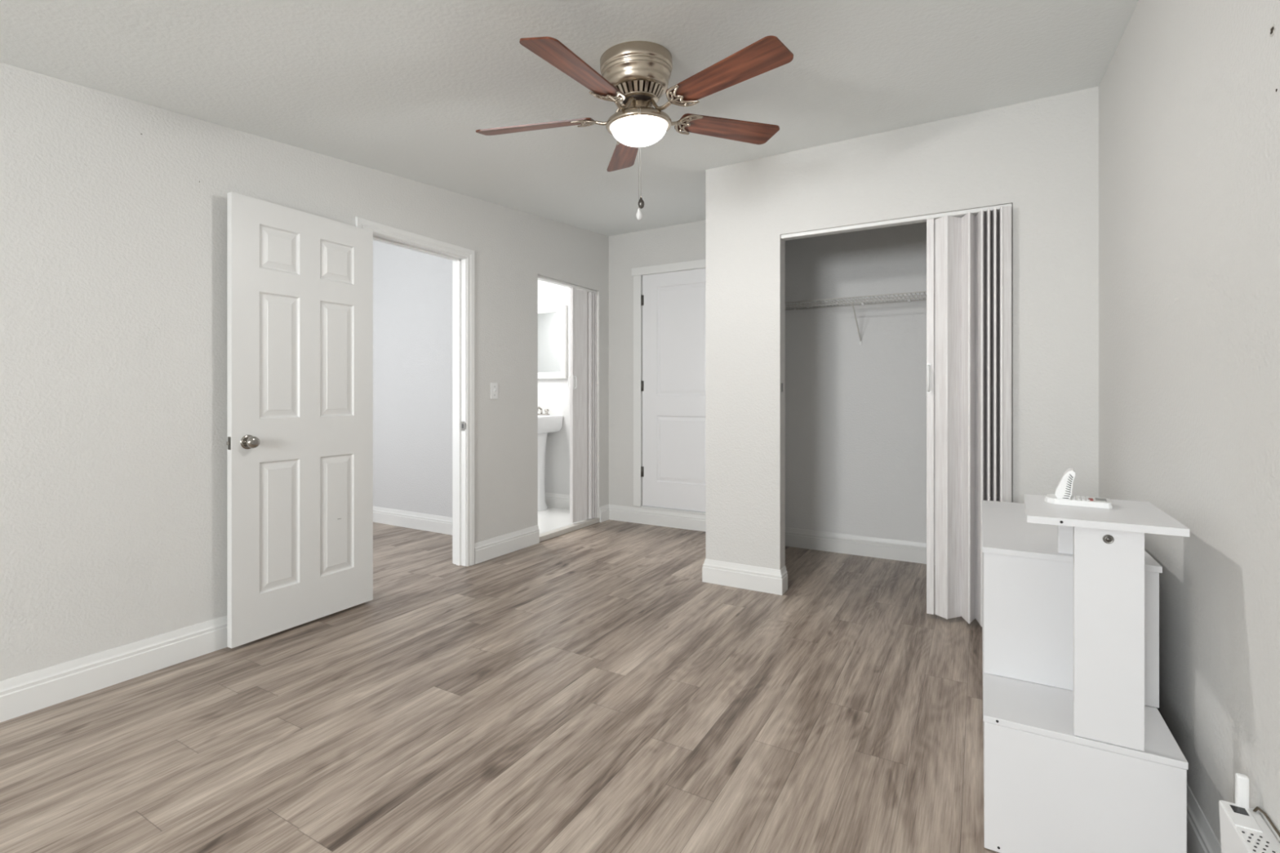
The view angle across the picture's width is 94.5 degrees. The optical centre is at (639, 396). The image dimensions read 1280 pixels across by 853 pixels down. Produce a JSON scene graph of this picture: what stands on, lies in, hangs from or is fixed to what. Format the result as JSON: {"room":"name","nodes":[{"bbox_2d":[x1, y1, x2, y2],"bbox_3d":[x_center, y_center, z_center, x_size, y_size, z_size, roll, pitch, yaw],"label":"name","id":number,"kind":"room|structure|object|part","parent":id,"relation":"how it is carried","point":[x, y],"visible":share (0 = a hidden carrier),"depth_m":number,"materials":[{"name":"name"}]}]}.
{"room":"bedroom","nodes":[
{"label":"bedroom","id":0,"kind":"room"},
{"bbox_2d":[0,62,608,680],"bbox_3d":[-2.221,-0.184,2.181,0.110,2.628,7.570,0,0,30],"label":"wall","id":1,"kind":"structure","parent":0,"point":[113,246],"depth_m":2.42,"materials":[{"name":"paint"}]},
{"bbox_2d":[0,615,227,722],"bbox_3d":[-2.799,1.061,1.047,0.016,0.138,5.027,0,0,30],"label":"baseboard","id":2,"kind":"structure","parent":1,"relation":"attached to","point":[21,695],"depth_m":2.30,"materials":[{"name":"paint"}]},
{"bbox_2d":[226,191,373,648],"bbox_3d":[-1.643,0.106,2.929,0.145,2.012,0.733,0,0,29],"label":"door","id":3,"kind":"structure","parent":1,"relation":"in","point":[300,284],"depth_m":2.86,"materials":[{"name":"paint"}]},
{"bbox_3d":[-1.815,0.208,2.617,0.023,0.057,0.002,0,0,29],"label":"latch plate","id":4,"kind":"part","parent":3,"relation":"part of","materials":[{"name":"silver metal"}]},
{"bbox_3d":[-1.742,0.207,2.655,0.057,0.065,0.065,0,0,29],"label":"knob","id":5,"kind":"part","parent":3,"relation":"part of","materials":[{"name":"metal"}]},
{"bbox_2d":[355,216,475,566],"bbox_3d":[-1.387,0.075,3.634,0.145,2.110,0.869,0,0,30],"label":"trim","id":6,"kind":"structure","parent":1,"relation":"attached to","point":[463,259],"depth_m":3.94,"materials":[{"name":"paint"}]},
{"bbox_3d":[-1.171,0.199,3.928,0.042,0.062,0.004,0,0,30],"label":"plate","id":7,"kind":"part","parent":6,"relation":"part of","materials":[{"name":"metal"}]},
{"bbox_2d":[490,382,497,399],"bbox_3d":[-1.017,-0.036,4.150,0.016,0.115,0.070,0,0,30],"label":"light switch","id":8,"kind":"object","parent":1,"relation":"attached to","point":[494,386],"visible":1,"depth_m":4.15,"materials":[{"name":"white plastic"}]},
{"bbox_2d":[475,524,539,564],"bbox_3d":[-0.947,1.061,4.271,0.016,0.138,0.665,0,0,30],"label":"baseboard","id":9,"kind":"structure","parent":1,"relation":"attached to","point":[490,548],"depth_m":4.24,"materials":[{"name":"paint"}]},
{"bbox_2d":[537,275,596,523],"bbox_3d":[-0.630,0.070,4.963,0.096,2.023,0.846,0,0,30],"label":"door frame","id":10,"kind":"structure","parent":1,"relation":"in","point":[583,301],"depth_m":5.14,"materials":[{"name":"white wood"}]},
{"bbox_3d":[-0.577,0.080,5.055,0.032,2.004,0.032,0,0,30],"label":"lead post","id":11,"kind":"part","parent":10,"relation":"part of","materials":[{"name":"white wood"}]},
{"bbox_3d":[-0.550,-0.116,5.040,0.033,0.122,0.024,0,0,30],"label":"pull handle","id":12,"kind":"part","parent":10,"relation":"part of","materials":[{"name":"white plastic"}]},
{"bbox_3d":[-0.511,0.081,5.128,0.011,2.002,0.151,0,0,36],"label":"fold panel","id":13,"kind":"part","parent":10,"relation":"part of","materials":[{"name":"white wood"}]},
{"bbox_3d":[-0.473,0.081,5.233,0.096,2.002,0.011,0,0,9],"label":"fold panel","id":14,"kind":"part","parent":10,"relation":"part of","materials":[{"name":"white wood"}]},
{"bbox_3d":[-0.452,0.081,5.267,0.094,2.002,0.011,0,0,16],"label":"fold panel","id":15,"kind":"part","parent":10,"relation":"part of","materials":[{"name":"white wood"}]},
{"bbox_3d":[-0.436,0.081,5.295,0.093,2.002,0.010,0,0,17],"label":"fold panel","id":16,"kind":"part","parent":10,"relation":"part of","materials":[{"name":"white wood"}]},
{"bbox_3d":[-0.393,0.082,5.297,0.006,2.001,0.024,0,0,17],"label":"fold panel","id":17,"kind":"part","parent":10,"relation":"part of","materials":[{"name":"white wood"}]},
{"bbox_2d":[539,517,599,542],"bbox_3d":[-0.601,1.109,4.946,0.062,0.039,0.848,0,0,30],"label":"threshold","id":18,"kind":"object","parent":1,"relation":"attached to","point":[571,527],"depth_m":4.91,"materials":[{"name":"paint"}]},
{"bbox_2d":[373,506,452,534],"bbox_3d":[-3.028,1.061,3.428,2.532,0.138,3.930,0,0,30],"label":"baseboard","id":19,"kind":"structure","parent":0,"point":[419,521],"depth_m":5.05,"materials":[{"name":"paint"}]},
{"bbox_2d":[373,240,452,517],"bbox_3d":[-2.020,-0.210,5.185,2.533,2.680,0.120,0,0,30],"label":"wall","id":20,"kind":"structure","parent":0,"point":[412,290],"depth_m":5.07,"materials":[{"name":"white paint"}]},
{"bbox_2d":[537,280,569,494],"bbox_3d":[-1.154,-0.080,6.089,1.933,2.420,0.100,0,0,30],"label":"wall","id":21,"kind":"structure","parent":0,"point":[553,394],"depth_m":5.83,"materials":[{"name":"white paint"}]},
{"bbox_2d":[537,304,567,379],"bbox_3d":[-0.964,-0.530,5.904,0.568,0.720,0.030,0,0,30],"label":"framed mirror","id":22,"kind":"object","parent":21,"relation":"attached to","point":[552,320],"visible":0.56,"depth_m":5.85,"materials":[{"name":"mirror"}]},
{"bbox_3d":[-0.959,-0.530,5.912,0.448,0.600,0.006,0,0,30],"label":"mirror pane","id":23,"kind":"part","parent":22,"relation":"part of","materials":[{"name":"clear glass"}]},
{"bbox_2d":[545,492,569,509],"bbox_3d":[-1.184,1.031,6.038,1.933,0.138,0.016,0,0,30],"label":"baseboard","id":24,"kind":"structure","parent":21,"relation":"attached to","point":[552,500],"depth_m":5.82,"materials":[{"name":"paint"}]},
{"bbox_2d":[0,0,1138,235],"bbox_3d":[-0.691,-1.230,1.302,3.639,0.735,7.790,0,0,30],"label":"ceiling","id":25,"kind":"structure","parent":0,"point":[402,88],"depth_m":2.29,"materials":[{"name":"white paint"}]},
{"bbox_2d":[475,35,793,220],"bbox_3d":[-0.052,-0.956,2.258,1.183,0.650,1.238,0,0,10],"label":"ceiling fan","id":26,"kind":"object","parent":25,"relation":"hanging from","point":[635,75],"visible":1,"depth_m":2.13,"materials":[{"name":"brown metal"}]},
{"bbox_3d":[-0.408,-1.055,2.319,0.460,0.006,0.134,-2,17,10],"label":"blade","id":27,"kind":"part","parent":26,"relation":"part of","materials":[{"name":"brown wood"}]},
{"bbox_3d":[-0.195,-1.037,1.890,0.134,0.006,0.460,14,11,26],"label":"blade","id":28,"kind":"part","parent":26,"relation":"part of","materials":[{"name":"brown wood"}]},
{"bbox_3d":[-0.066,-1.092,2.653,0.134,0.006,0.460,-16,5,-7],"label":"blade","id":29,"kind":"part","parent":26,"relation":"part of","materials":[{"name":"brown wood"}]},
{"bbox_3d":[-0.007,-0.873,2.159,0.006,0.398,0.073,0,0,-2],"label":"pull chain","id":30,"kind":"part","parent":26,"relation":"part of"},
{"bbox_3d":[-0.003,-0.653,2.125,0.023,0.043,0.023,0,4,30],"label":"chain knob","id":31,"kind":"part","parent":26,"relation":"part of","materials":[{"name":"white plastic"}]},
{"bbox_3d":[0.000,-0.895,2.159,0.006,0.356,0.073,0,0,-2],"label":"pull chain","id":32,"kind":"part","parent":26,"relation":"part of","materials":[{"name":"silver metal"}]},
{"bbox_3d":[0.004,-0.695,2.125,0.023,0.043,0.023,0,4,30],"label":"chain knob","id":33,"kind":"part","parent":26,"relation":"part of","materials":[{"name":"metal"}]},
{"bbox_3d":[0.359,-1.096,2.430,0.460,0.006,0.134,-4,-9,-26],"label":"blade","id":34,"kind":"part","parent":26,"relation":"part of","materials":[{"name":"brown wood"}]},
{"bbox_3d":[0.279,-1.062,1.958,0.134,0.006,0.460,12,-7,-44],"label":"blade","id":35,"kind":"part","parent":26,"relation":"part of","materials":[{"name":"brown wood"}]},
{"bbox_2d":[0,506,1187,852],"bbox_3d":[-1.789,1.145,1.933,6.172,0.090,7.790,0,0,30],"label":"floor","id":36,"kind":"structure","parent":0,"point":[584,690],"depth_m":2.04,"materials":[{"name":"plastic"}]},
{"bbox_2d":[537,406,563,511],"bbox_3d":[-1.042,0.601,5.735,0.444,0.997,0.398,0,0,30],"label":"pedestal sink","id":37,"kind":"object","parent":36,"relation":"on","point":[547,423],"visible":0.44,"depth_m":5.71,"materials":[{"name":"white ceramic"}]},
{"bbox_2d":[537,406,549,415],"bbox_3d":[-0.991,0.145,5.824,0.170,0.084,0.113,0,0,30],"label":"faucet","id":38,"kind":"object","parent":37,"relation":"on","point":[546,411],"depth_m":5.81,"materials":[{"name":"metal"}]},
{"bbox_2d":[537,414,563,433],"bbox_3d":[-1.042,0.271,5.735,0.444,0.169,0.398,0,0,30],"label":"basin","id":39,"kind":"object","parent":37,"relation":"in","point":[547,424],"depth_m":5.64,"materials":[{"name":"white ceramic"}]},
{"bbox_2d":[982,493,1190,852],"bbox_3d":[1.297,0.704,1.850,0.394,0.844,1.167,0,0,30],"label":"desk","id":40,"kind":"object","parent":36,"relation":"on","point":[1080,755],"visible":1,"depth_m":1.41,"materials":[{"name":"white laminate"}]},
{"bbox_2d":[1044,467,1112,509],"bbox_3d":[1.145,0.237,1.551,0.141,0.089,0.091,0,0,36],"label":"telephone","id":41,"kind":"object","parent":40,"relation":"on","point":[1063,495],"visible":1,"depth_m":1.53,"materials":[{"name":"white plastic"}]},
{"bbox_2d":[1064,474,1072,498],"bbox_3d":[1.109,0.234,1.534,0.023,0.064,0.003,0,0,36],"label":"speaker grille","id":42,"kind":"object","parent":41,"relation":"attached to","point":[1069,474],"depth_m":1.53,"materials":[{"name":"white plastic"}]},
{"bbox_2d":[982,588,1188,769],"bbox_3d":[1.302,0.803,1.867,0.385,0.016,1.125,0,0,30],"label":"shelf","id":43,"kind":"object","parent":40,"relation":"attached to","point":[1021,705],"depth_m":1.45,"materials":[{"name":"white laminate"}]},
{"bbox_2d":[608,220,706,512],"bbox_3d":[0.388,-0.193,5.111,1.717,2.646,0.110,0,0,30],"label":"wall","id":44,"kind":"structure","parent":0,"point":[682,242],"depth_m":5.33,"materials":[{"name":"paint"}]},
{"bbox_2d":[631,258,706,514],"bbox_3d":[0.353,-0.075,5.052,0.974,2.131,0.026,0,0,30],"label":"trim","id":45,"kind":"structure","parent":44,"relation":"attached to","point":[637,273],"depth_m":5.26,"materials":[{"name":"paint"}]},
{"bbox_2d":[640,268,706,511],"bbox_3d":[0.360,-0.050,5.074,0.786,2.040,0.048,0,0,30],"label":"door","id":46,"kind":"structure","parent":44,"relation":"in","point":[673,382],"depth_m":5.09,"materials":[{"name":"wood"}]},
{"bbox_2d":[785,215,975,542],"bbox_3d":[1.846,-0.193,4.106,1.812,2.645,0.100,0,0,30],"label":"wall","id":47,"kind":"structure","parent":0,"point":[855,414],"depth_m":4.22,"materials":[{"name":"white paint"}]},
{"bbox_2d":[599,504,926,595],"bbox_3d":[0.881,1.061,4.039,3.418,0.138,1.256,0,0,30],"label":"baseboard","id":48,"kind":"structure","parent":47,"relation":"attached to","point":[770,580],"depth_m":4.18,"materials":[{"name":"paint"}]},
{"bbox_2d":[785,291,926,345],"bbox_3d":[1.738,-0.513,3.921,1.807,0.307,0.332,0,0,30],"label":"wire shelf","id":49,"kind":"object","parent":47,"relation":"attached to","point":[862,304],"visible":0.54,"depth_m":4.02,"materials":[{"name":"white metal"}]},
{"bbox_3d":[1.740,-0.637,3.920,1.804,0.043,0.319,0,0,30],"label":"shelf rail","id":50,"kind":"part","parent":49,"relation":"part of","materials":[{"name":"white metal"}]},
{"bbox_2d":[706,86,1098,569],"bbox_3d":[1.255,-0.149,3.177,1.912,2.558,0.100,0,0,30],"label":"wall","id":51,"kind":"structure","parent":0,"point":[1040,157],"depth_m":3.04,"materials":[{"name":"paint"}]},
{"bbox_2d":[781,203,1012,626],"bbox_3d":[1.292,0.092,3.108,1.121,2.027,0.130,0,0,30],"label":"door","id":52,"kind":"structure","parent":51,"relation":"in","point":[969,256],"depth_m":2.94,"materials":[{"name":"white plastic"}]},
{"bbox_3d":[1.458,-0.090,2.993,0.018,0.150,0.035,0,0,30],"label":"pull handle","id":53,"kind":"part","parent":52,"relation":"part of","materials":[{"name":"white plastic"}]},
{"bbox_3d":[1.484,0.103,3.023,0.034,2.006,0.044,0,0,30],"label":"lead post","id":54,"kind":"part","parent":52,"relation":"part of","materials":[{"name":"white plastic"}]},
{"bbox_3d":[1.511,0.104,2.969,0.012,2.003,0.075,0,0,-25],"label":"fold panel","id":55,"kind":"part","parent":52,"relation":"part of","materials":[{"name":"white plastic"}]},
{"bbox_3d":[1.571,0.105,2.960,0.096,2.002,0.006,0,0,-21],"label":"fold panel","id":56,"kind":"part","parent":52,"relation":"part of","materials":[{"name":"white plastic"}]},
{"bbox_3d":[1.611,0.104,2.926,0.011,2.003,0.101,0,0,11],"label":"fold panel","id":57,"kind":"part","parent":52,"relation":"part of","materials":[{"name":"white plastic"}]},
{"bbox_3d":[1.639,0.105,2.921,0.006,2.002,0.101,0,0,44],"label":"fold panel","id":58,"kind":"part","parent":52,"relation":"part of","materials":[{"name":"white plastic"}]},
{"bbox_3d":[1.658,0.104,2.896,0.010,2.003,0.126,0,0,18],"label":"fold panel","id":59,"kind":"part","parent":52,"relation":"part of","materials":[{"name":"white plastic"}]},
{"bbox_3d":[1.679,0.105,2.891,0.006,2.002,0.120,0,0,37],"label":"fold panel","id":60,"kind":"part","parent":52,"relation":"part of","materials":[{"name":"white plastic"}]},
{"bbox_3d":[1.690,0.104,2.880,0.010,2.003,0.129,0,0,25],"label":"fold panel","id":61,"kind":"part","parent":52,"relation":"part of","materials":[{"name":"white plastic"}]},
{"bbox_3d":[1.702,0.105,2.877,0.006,2.002,0.121,0,0,36],"label":"fold panel","id":62,"kind":"part","parent":52,"relation":"part of","materials":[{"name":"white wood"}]},
{"bbox_3d":[1.712,0.104,2.867,0.010,2.003,0.129,0,0,25],"label":"fold panel","id":63,"kind":"part","parent":52,"relation":"part of","materials":[{"name":"white plastic"}]},
{"bbox_3d":[1.726,0.105,2.864,0.006,2.002,0.121,0,0,37],"label":"fold panel","id":64,"kind":"part","parent":52,"relation":"part of","materials":[{"name":"white plastic"}]},
{"bbox_3d":[1.735,0.104,2.853,0.009,2.003,0.131,0,0,26],"label":"fold panel","id":65,"kind":"part","parent":52,"relation":"part of","materials":[{"name":"white plastic"}]},
{"bbox_3d":[1.733,0.105,2.798,0.043,2.002,0.006,0,0,3],"label":"fold panel","id":66,"kind":"part","parent":52,"relation":"part of","materials":[{"name":"white plastic"}]},
{"bbox_2d":[1098,0,1279,844],"bbox_3d":[0.867,-0.199,0.471,0.110,2.657,7.680,0,0,30],"label":"wall","id":67,"kind":"structure","parent":0,"point":[1189,101],"depth_m":1.42,"materials":[{"name":"paint"}]},
{"bbox_2d":[1186,782,1221,852],"bbox_3d":[0.342,1.061,-0.007,0.322,0.138,6.330,0,0,30],"label":"baseboard","id":68,"kind":"structure","parent":67,"relation":"attached to","point":[1201,837],"depth_m":1.41,"materials":[{"name":"paint"}]},
{"bbox_2d":[1218,773,1279,852],"bbox_3d":[1.091,0.864,1.030,0.056,0.272,0.272,0,0,30],"label":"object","id":69,"kind":"object","parent":67,"relation":"attached to","point":[1243,829],"visible":1,"depth_m":1.10,"materials":[{"name":"white plastic"}]},
{"bbox_3d":[1.130,0.789,1.113,0.037,0.004,0.076,0,0,30],"label":"control panel","id":70,"kind":"part","parent":69,"relation":"part of","materials":[{"name":"white plastic"}]},
{"bbox_3d":[1.108,0.895,1.060,0.056,0.210,0.202,0,0,30],"label":"casing","id":71,"kind":"part","parent":69,"relation":"part of","materials":[{"name":"white plastic"}]},
{"bbox_2d":[1241,831,1275,852],"bbox_3d":[1.083,0.790,1.027,0.032,0.002,0.092,0,0,30],"label":"grille","id":72,"kind":"object","parent":69,"relation":"attached to","point":[1252,842],"depth_m":1.05,"materials":[{"name":"white plastic"}]},
{"bbox_3d":[1.110,0.782,1.013,0.010,0.021,0.262,0,0,28],"label":"power cord","id":73,"kind":"part","parent":69,"relation":"part of","materials":[{"name":"plastic"}]},
{"bbox_2d":[1269,23,1275,37],"bbox_3d":[1.150,-0.665,1.076,0.003,0.019,0.024,0,0,30],"label":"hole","id":74,"kind":"structure","parent":67,"relation":"attached to","point":[1273,28],"depth_m":1.07,"materials":[{"name":"paint"}]}
]}

